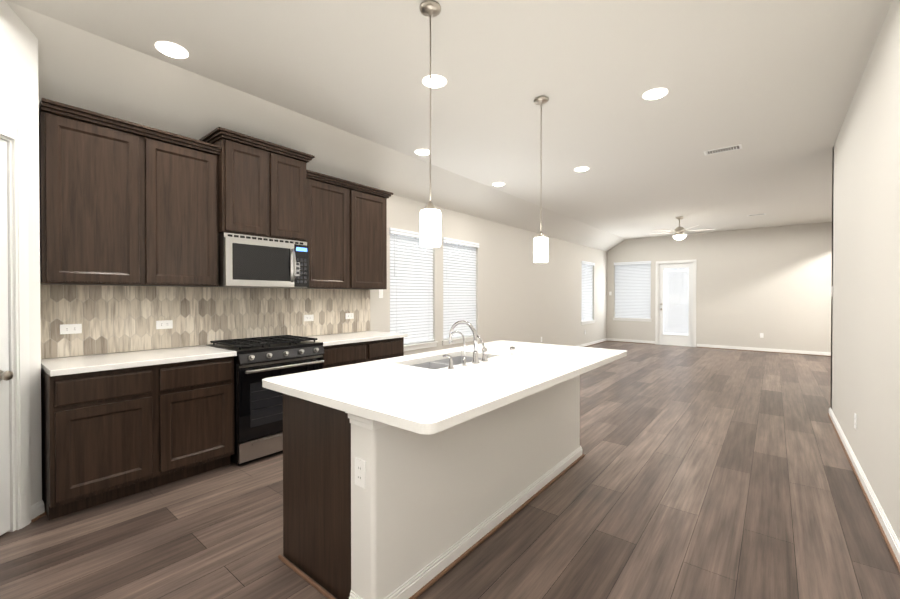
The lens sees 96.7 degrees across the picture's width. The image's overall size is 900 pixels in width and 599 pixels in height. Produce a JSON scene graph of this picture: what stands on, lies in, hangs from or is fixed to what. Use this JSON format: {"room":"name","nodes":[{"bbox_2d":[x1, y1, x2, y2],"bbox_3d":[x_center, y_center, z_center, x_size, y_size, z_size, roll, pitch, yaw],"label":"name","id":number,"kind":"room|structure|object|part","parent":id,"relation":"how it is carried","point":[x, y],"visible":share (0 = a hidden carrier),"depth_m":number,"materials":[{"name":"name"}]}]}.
{"room":"kitchen","nodes":[
{"label":"kitchen","id":0,"kind":"room"},
{"bbox_2d":[0,0,41,505],"bbox_3d":[-2.628,-0.271,1.550,1.871,3.250,1.556,0,1,39],"label":"wall","id":1,"kind":"structure","parent":0,"point":[19,96],"depth_m":2.44,"materials":[{"name":"white paint"}]},
{"bbox_2d":[0,139,9,535],"bbox_3d":[-2.527,0.216,1.972,0.035,2.245,0.674,0,0,-6],"label":"pantry door","id":2,"kind":"structure","parent":1,"relation":"in","point":[4,450],"depth_m":2.28,"materials":[{"name":"white wood"}]},
{"bbox_2d":[0,370,12,380],"bbox_3d":[-2.509,0.428,2.249,0.060,0.064,0.064,0,0,-6],"label":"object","id":3,"kind":"structure","parent":2,"relation":"attached to","point":[6,375],"depth_m":2.24,"materials":[{"name":"silver metal"}]},
{"bbox_2d":[0,120,30,531],"bbox_3d":[-2.550,0.175,1.969,0.140,2.352,0.864,0,0,-6],"label":"door frame","id":4,"kind":"structure","parent":1,"relation":"attached to","point":[15,138],"depth_m":2.34,"materials":[{"name":"white wood"}]},
{"bbox_2d":[39,101,606,358],"bbox_3d":[0.497,-0.316,6.995,0.120,3.250,13.740,0,1,39],"label":"wall","id":5,"kind":"structure","parent":0,"point":[522,295],"depth_m":7.78,"materials":[{"name":"grey paint"}]},
{"bbox_2d":[39,98,221,286],"bbox_3d":[-2.375,-0.689,3.039,0.378,1.162,1.051,0,1,39],"label":"upper cabinet","id":6,"kind":"object","parent":5,"relation":"attached to","point":[125,203],"visible":0.9,"depth_m":2.87,"materials":[{"name":"brown wood"}]},
{"bbox_2d":[40,284,369,358],"bbox_3d":[-1.929,0.144,3.896,0.008,0.516,2.935,0,1,39],"label":"tile backsplash","id":7,"kind":"structure","parent":5,"relation":"attached to","point":[112,319],"depth_m":3.43,"materials":[{"name":"beige tile"}]},
{"bbox_2d":[60,324,81,333],"bbox_3d":[-2.735,0.213,2.887,0.007,0.070,0.115,0,1,39],"label":"outlet","id":8,"kind":"object","parent":7,"relation":"attached to","point":[70,328],"visible":1,"depth_m":2.88,"materials":[{"name":"white plastic"}]},
{"bbox_2d":[156,320,172,328],"bbox_3d":[-2.377,0.209,3.330,0.007,0.070,0.115,0,1,39],"label":"outlet","id":9,"kind":"object","parent":7,"relation":"attached to","point":[165,324],"visible":1,"depth_m":3.33,"materials":[{"name":"white plastic"}]},
{"bbox_2d":[304,314,313,320],"bbox_3d":[-1.540,0.201,4.364,0.007,0.070,0.115,0,1,39],"label":"outlet","id":10,"kind":"object","parent":7,"relation":"attached to","point":[308,317],"visible":1,"depth_m":4.37,"materials":[{"name":"white plastic"}]},
{"bbox_2d":[345,313,353,318],"bbox_3d":[-1.200,0.197,4.783,0.007,0.070,0.115,0,1,39],"label":"outlet","id":11,"kind":"object","parent":7,"relation":"attached to","point":[349,315],"visible":1,"depth_m":4.78,"materials":[{"name":"white plastic"}]},
{"bbox_2d":[199,127,314,241],"bbox_3d":[-1.772,-0.988,3.725,0.448,0.837,0.870,0,1,39],"label":"upper cabinet","id":12,"kind":"object","parent":5,"relation":"attached to","point":[262,191],"visible":0.92,"depth_m":3.55,"materials":[{"name":"brown wood"}]},
{"bbox_2d":[214,232,308,287],"bbox_3d":[-1.758,-0.339,3.718,0.482,0.446,0.764,0,1,39],"label":"microwave","id":13,"kind":"object","parent":12,"relation":"attached to","point":[254,261],"visible":0.98,"depth_m":3.54,"materials":[{"name":"silver metal"}]},
{"bbox_3d":[-1.464,-0.319,3.748,0.064,0.319,0.022,0,1,39],"label":"handle","id":14,"kind":"part","parent":13,"relation":"part of","materials":[{"name":"silver metal"}]},
{"bbox_2d":[305,170,392,289],"bbox_3d":[-1.192,-0.702,4.500,0.378,1.162,1.154,0,1,39],"label":"upper cabinet","id":15,"kind":"object","parent":5,"relation":"attached to","point":[346,241],"visible":0.81,"depth_m":4.34,"materials":[{"name":"brown wood"}]},
{"bbox_2d":[379,289,382,297],"bbox_3d":[-0.893,-0.076,5.176,0.008,0.115,0.070,0,1,39],"label":"light switch","id":16,"kind":"object","parent":5,"relation":"attached to","point":[380,293],"visible":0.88,"depth_m":5.17,"materials":[{"name":"white plastic"}]},
{"bbox_2d":[389,227,437,350],"bbox_3d":[-0.543,-0.121,5.683,0.145,1.666,0.980,0,1,39],"label":"kitchen window","id":17,"kind":"structure","parent":5,"relation":"in","point":[411,294],"depth_m":5.66,"materials":[{"name":"white plastic"}]},
{"bbox_3d":[-0.525,0.672,5.676,0.100,0.080,0.980,0,1,39],"label":"sill","id":18,"kind":"part","parent":17,"relation":"part of","materials":[{"name":"white"}]},
{"bbox_2d":[442,237,479,345],"bbox_3d":[0.155,-0.129,6.546,0.145,1.666,1.000,0,1,39],"label":"kitchen window","id":19,"kind":"structure","parent":5,"relation":"in","point":[459,289],"depth_m":6.51,"materials":[{"name":"white plastic"}]},
{"bbox_3d":[0.173,0.664,6.538,0.100,0.080,1.000,0,1,39],"label":"sill","id":20,"kind":"part","parent":19,"relation":"part of","materials":[{"name":"white"}]},
{"bbox_2d":[581,261,594,324],"bbox_3d":[3.744,-0.181,10.980,0.145,1.696,1.010,0,1,39],"label":"living room window","id":21,"kind":"structure","parent":5,"relation":"in","point":[587,301],"depth_m":10.98,"materials":[{"name":"white plastic"}]},
{"bbox_3d":[3.762,0.627,10.973,0.100,0.080,1.010,0,1,39],"label":"sill","id":22,"kind":"part","parent":21,"relation":"part of","materials":[{"name":"white"}]},
{"bbox_2d":[577,338,607,346],"bbox_3d":[1.906,1.250,8.634,0.025,0.090,9.200,0,1,39],"label":"baseboard","id":23,"kind":"structure","parent":5,"relation":"attached to","point":[606,339],"depth_m":11.27,"materials":[{"name":"white wood"}]},
{"bbox_2d":[4,0,891,251],"bbox_3d":[3.420,-1.581,4.619,7.640,0.522,13.740,0,1,39],"label":"ceiling","id":24,"kind":"structure","parent":0,"point":[338,89],"depth_m":3.21,"materials":[{"name":"white paint"}]},
{"bbox_2d":[155,41,188,58],"bbox_3d":[-1.899,-1.699,2.735,0.190,0.013,0.190,0,1,39],"label":"recessed light","id":25,"kind":"object","parent":24,"relation":"in","point":[170,49],"visible":1,"depth_m":2.72,"materials":[{"name":"white"}]},
{"bbox_2d":[415,149,429,154],"bbox_3d":[-0.319,-1.715,4.671,0.190,0.013,0.190,0,1,39],"label":"recessed light","id":26,"kind":"object","parent":24,"relation":"in","point":[422,152],"visible":0.96,"depth_m":4.65,"materials":[{"name":"white"}]},
{"bbox_2d":[420,0,440,246],"bbox_3d":[-0.115,-1.006,2.338,0.124,1.388,0.124,0,1,39],"label":"pendant light","id":27,"kind":"object","parent":24,"relation":"hanging from","point":[430,224],"visible":1,"depth_m":2.30,"materials":[{"name":"white glass"}]},
{"bbox_3d":[-0.115,-0.416,2.343,0.124,0.208,0.124,0,1,39],"label":"lamp shade","id":28,"kind":"part","parent":27,"relation":"part of","materials":[{"name":"white glass"}]},
{"bbox_2d":[422,75,446,87],"bbox_3d":[-0.121,-1.702,3.135,0.190,0.013,0.190,0,1,39],"label":"recessed light","id":29,"kind":"object","parent":24,"relation":"in","point":[438,81],"visible":0.98,"depth_m":3.11,"materials":[{"name":"white"}]},
{"bbox_2d":[492,182,504,185],"bbox_3d":[0.728,-1.726,6.012,0.190,0.013,0.190,0,1,39],"label":"recessed light","id":30,"kind":"object","parent":24,"relation":"in","point":[498,184],"visible":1,"depth_m":5.98,"materials":[{"name":"white plastic"}]},
{"bbox_2d":[534,96,548,262],"bbox_3d":[0.780,-1.016,3.428,0.124,1.388,0.124,0,1,39],"label":"pendant light","id":31,"kind":"object","parent":24,"relation":"hanging from","point":[540,247],"visible":1,"depth_m":3.39,"materials":[{"name":"white glass"}]},
{"bbox_3d":[0.780,-0.426,3.433,0.124,0.208,0.124,0,1,39],"label":"lamp shade","id":32,"kind":"part","parent":31,"relation":"part of","materials":[{"name":"white glass"}]},
{"bbox_2d":[574,167,588,171],"bbox_3d":[1.742,-1.720,5.294,0.190,0.013,0.190,0,1,39],"label":"recessed light","id":33,"kind":"object","parent":24,"relation":"in","point":[579,169],"visible":1,"depth_m":5.27,"materials":[{"name":"white"}]},
{"bbox_2d":[643,88,667,99],"bbox_3d":[1.707,-1.704,3.328,0.190,0.013,0.190,0,1,39],"label":"recessed light","id":34,"kind":"object","parent":24,"relation":"in","point":[656,93],"visible":1,"depth_m":3.31,"materials":[{"name":"white"}]},
{"bbox_2d":[649,216,715,239],"bbox_3d":[4.921,-1.434,8.553,1.266,0.639,1.217,0,1,39],"label":"fan","id":35,"kind":"object","parent":24,"relation":"hanging from","point":[679,231],"visible":1,"depth_m":8.45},
{"bbox_3d":[4.893,-1.434,8.522,0.430,0.639,0.411,0,1,39],"label":"motor","id":36,"kind":"part","parent":35,"relation":"part of","materials":[{"name":"silver metal"}]},
{"bbox_2d":[703,144,741,154],"bbox_3d":[3.131,-1.716,4.594,0.360,0.010,0.160,0,1,39],"label":"ceiling vent","id":37,"kind":"object","parent":24,"relation":"in","point":[723,149],"visible":0.98,"depth_m":4.57,"materials":[{"name":"white metal"}]},
{"bbox_2d":[0,341,899,598],"bbox_3d":[3.420,1.353,4.643,7.640,0.050,13.740,0,1,39],"label":"floor","id":38,"kind":"structure","parent":0,"point":[702,473],"depth_m":2.43,"materials":[{"name":"brown wood"}]},
{"bbox_2d":[41,356,234,519],"bbox_3d":[-2.279,0.896,2.975,0.624,0.892,1.051,0,1,39],"label":"base cabinet","id":39,"kind":"object","parent":38,"relation":"on","point":[109,435],"visible":0.9,"depth_m":2.68,"materials":[{"name":"brown wood"}]},
{"bbox_2d":[41,345,236,376],"bbox_3d":[-2.269,0.431,2.963,0.651,0.037,1.052,0,1,39],"label":"countertop","id":40,"kind":"structure","parent":39,"relation":"on","point":[52,367],"depth_m":2.80,"materials":[{"name":"white stone"}]},
{"bbox_2d":[207,335,324,465],"bbox_3d":[-1.662,0.853,3.651,0.723,0.968,0.772,0,1,39],"label":"range","id":41,"kind":"object","parent":38,"relation":"on","point":[258,421],"visible":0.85,"depth_m":3.33,"materials":[{"name":"black metal"}]},
{"bbox_3d":[-1.446,0.831,3.476,0.038,0.615,0.756,0,1,39],"label":"door","id":42,"kind":"part","parent":41,"relation":"part of","materials":[{"name":"black glass"}]},
{"bbox_3d":[-1.419,0.874,3.454,0.098,0.859,0.756,0,1,39],"label":"handle","id":43,"kind":"part","parent":41,"relation":"part of","materials":[{"name":"silver metal"}]},
{"bbox_2d":[321,337,403,368],"bbox_3d":[-1.111,0.884,4.418,0.624,0.892,1.106,0,1,39],"label":"base cabinet","id":44,"kind":"object","parent":38,"relation":"on","point":[345,354],"visible":0.25,"depth_m":4.17,"materials":[{"name":"brown wood"}]},
{"bbox_2d":[305,331,407,345],"bbox_3d":[-1.096,0.419,4.413,0.651,0.037,1.127,0,1,39],"label":"countertop","id":45,"kind":"structure","parent":44,"relation":"on","point":[343,338],"depth_m":4.33,"materials":[{"name":"white stone"}]},
{"bbox_2d":[278,372,585,598],"bbox_3d":[0.127,0.898,2.747,0.759,0.892,2.329,0,1,39],"label":"kitchen island","id":46,"kind":"object","parent":38,"relation":"on","point":[413,476],"depth_m":1.94,"materials":[{"name":"beige paint"}]},
{"bbox_2d":[355,457,365,488],"bbox_3d":[-0.380,0.733,1.691,0.070,0.115,0.007,0,1,39],"label":"outlet","id":47,"kind":"object","parent":46,"relation":"attached to","point":[360,462],"depth_m":1.69,"materials":[{"name":"white plastic"}]},
{"bbox_2d":[262,340,626,435],"bbox_3d":[0.215,0.433,2.662,1.200,0.037,2.400,0,1,39],"label":"island countertop","id":48,"kind":"structure","parent":46,"relation":"on","point":[398,393],"depth_m":2.02,"materials":[{"name":"white stone"}]},
{"bbox_2d":[414,356,461,367],"bbox_3d":[-0.001,0.541,2.786,0.410,0.205,0.780,0,1,39],"label":"sink","id":49,"kind":"object","parent":48,"relation":"in","point":[439,363],"depth_m":2.86,"materials":[{"name":"silver metal"}]},
{"bbox_2d":[442,320,489,367],"bbox_3d":[0.050,0.277,2.606,0.246,0.276,0.417,0,1,39],"label":"faucet","id":50,"kind":"object","parent":48,"relation":"on","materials":[{"name":"silver metal"}]},
{"bbox_3d":[0.353,0.901,2.564,0.178,0.890,2.329,0,1,39],"label":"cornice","id":51,"kind":"part","parent":46,"relation":"part of","materials":[{"name":"white"}]},
{"bbox_2d":[607,222,831,351],"bbox_3d":[7.704,-0.341,9.923,7.640,3.250,0.120,0,1,39],"label":"wall","id":52,"kind":"structure","parent":0,"point":[773,284],"depth_m":9.99,"materials":[{"name":"grey paint"}]},
{"bbox_2d":[608,338,654,343],"bbox_3d":[5.313,1.224,11.779,1.305,0.090,0.025,0,1,39],"label":"baseboard","id":53,"kind":"structure","parent":52,"relation":"attached to","point":[609,339],"depth_m":11.76,"materials":[{"name":"white wood"}]},
{"bbox_2d":[613,261,651,321],"bbox_3d":[5.373,-0.237,11.788,1.080,1.736,0.145,0,1,39],"label":"window","id":54,"kind":"structure","parent":52,"relation":"in","point":[632,291],"depth_m":11.76,"materials":[{"name":"white plastic"}]},
{"bbox_3d":[5.359,0.591,11.777,1.080,0.080,0.100,0,1,39],"label":"sill","id":55,"kind":"part","parent":54,"relation":"part of","materials":[{"name":"white wood"}]},
{"bbox_2d":[655,259,696,346],"bbox_3d":[6.262,0.098,11.093,0.994,2.352,0.161,0,1,39],"label":"door frame","id":56,"kind":"structure","parent":52,"relation":"attached to","point":[694,261],"depth_m":11.07,"materials":[{"name":"white wood"}]},
{"bbox_2d":[659,263,692,345],"bbox_3d":[6.257,0.131,11.088,0.824,2.247,0.055,0,1,39],"label":"patio door","id":57,"kind":"structure","parent":52,"relation":"in","point":[674,339],"depth_m":11.05,"materials":[{"name":"white"}]},
{"bbox_2d":[660,268,688,334],"bbox_3d":[6.246,0.099,11.041,0.808,1.942,0.068,0,1,39],"label":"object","id":58,"kind":"structure","parent":57,"relation":"attached to","point":[675,299],"depth_m":11.10,"materials":[{"name":"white glass"}]},
{"bbox_2d":[664,268,688,333],"bbox_3d":[6.260,0.043,11.090,0.602,1.815,0.052,0,1,39],"label":"door blind","id":59,"kind":"object","parent":57,"relation":"attached to","point":[680,282],"visible":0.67,"depth_m":11.08,"materials":[{"name":"white plastic"}]},
{"bbox_2d":[697,344,830,355],"bbox_3d":[7.758,1.240,9.800,2.945,0.090,0.025,0,1,39],"label":"baseboard","id":60,"kind":"structure","parent":52,"relation":"attached to","point":[698,345],"depth_m":9.80,"materials":[{"name":"white wood"}]},
{"bbox_2d":[831,147,833,408],"bbox_3d":[5.525,-0.288,3.582,3.050,3.250,0.120,0,1,39],"label":"wall","id":61,"kind":"structure","parent":0,"point":[832,267],"depth_m":4.54,"materials":[{"name":"grey paint"}]},
{"bbox_2d":[831,0,899,541],"bbox_3d":[2.083,-0.272,1.659,0.120,3.250,7.440,0,1,39],"label":"wall","id":62,"kind":"structure","parent":0,"point":[865,350],"depth_m":2.70,"materials":[{"name":"grey paint"}]},
{"bbox_2d":[854,413,856,429],"bbox_3d":[3.229,0.971,3.187,0.007,0.115,0.070,0,1,39],"label":"outlet","id":63,"kind":"object","parent":62,"relation":"attached to","point":[855,421],"visible":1,"depth_m":3.17,"materials":[{"name":"white plastic"}]},
{"bbox_2d":[828,407,899,572],"bbox_3d":[2.073,1.307,1.773,0.025,0.090,7.344,0,1,39],"label":"baseboard","id":64,"kind":"structure","parent":62,"relation":"attached to","point":[879,515],"depth_m":2.61,"materials":[{"name":"white wood"}]},
{"label":"outside","id":65,"kind":"structure","parent":0,"visible":0},
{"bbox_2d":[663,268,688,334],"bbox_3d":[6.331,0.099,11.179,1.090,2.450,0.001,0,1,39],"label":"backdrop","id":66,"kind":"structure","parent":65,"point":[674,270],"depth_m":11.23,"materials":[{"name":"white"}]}
]}

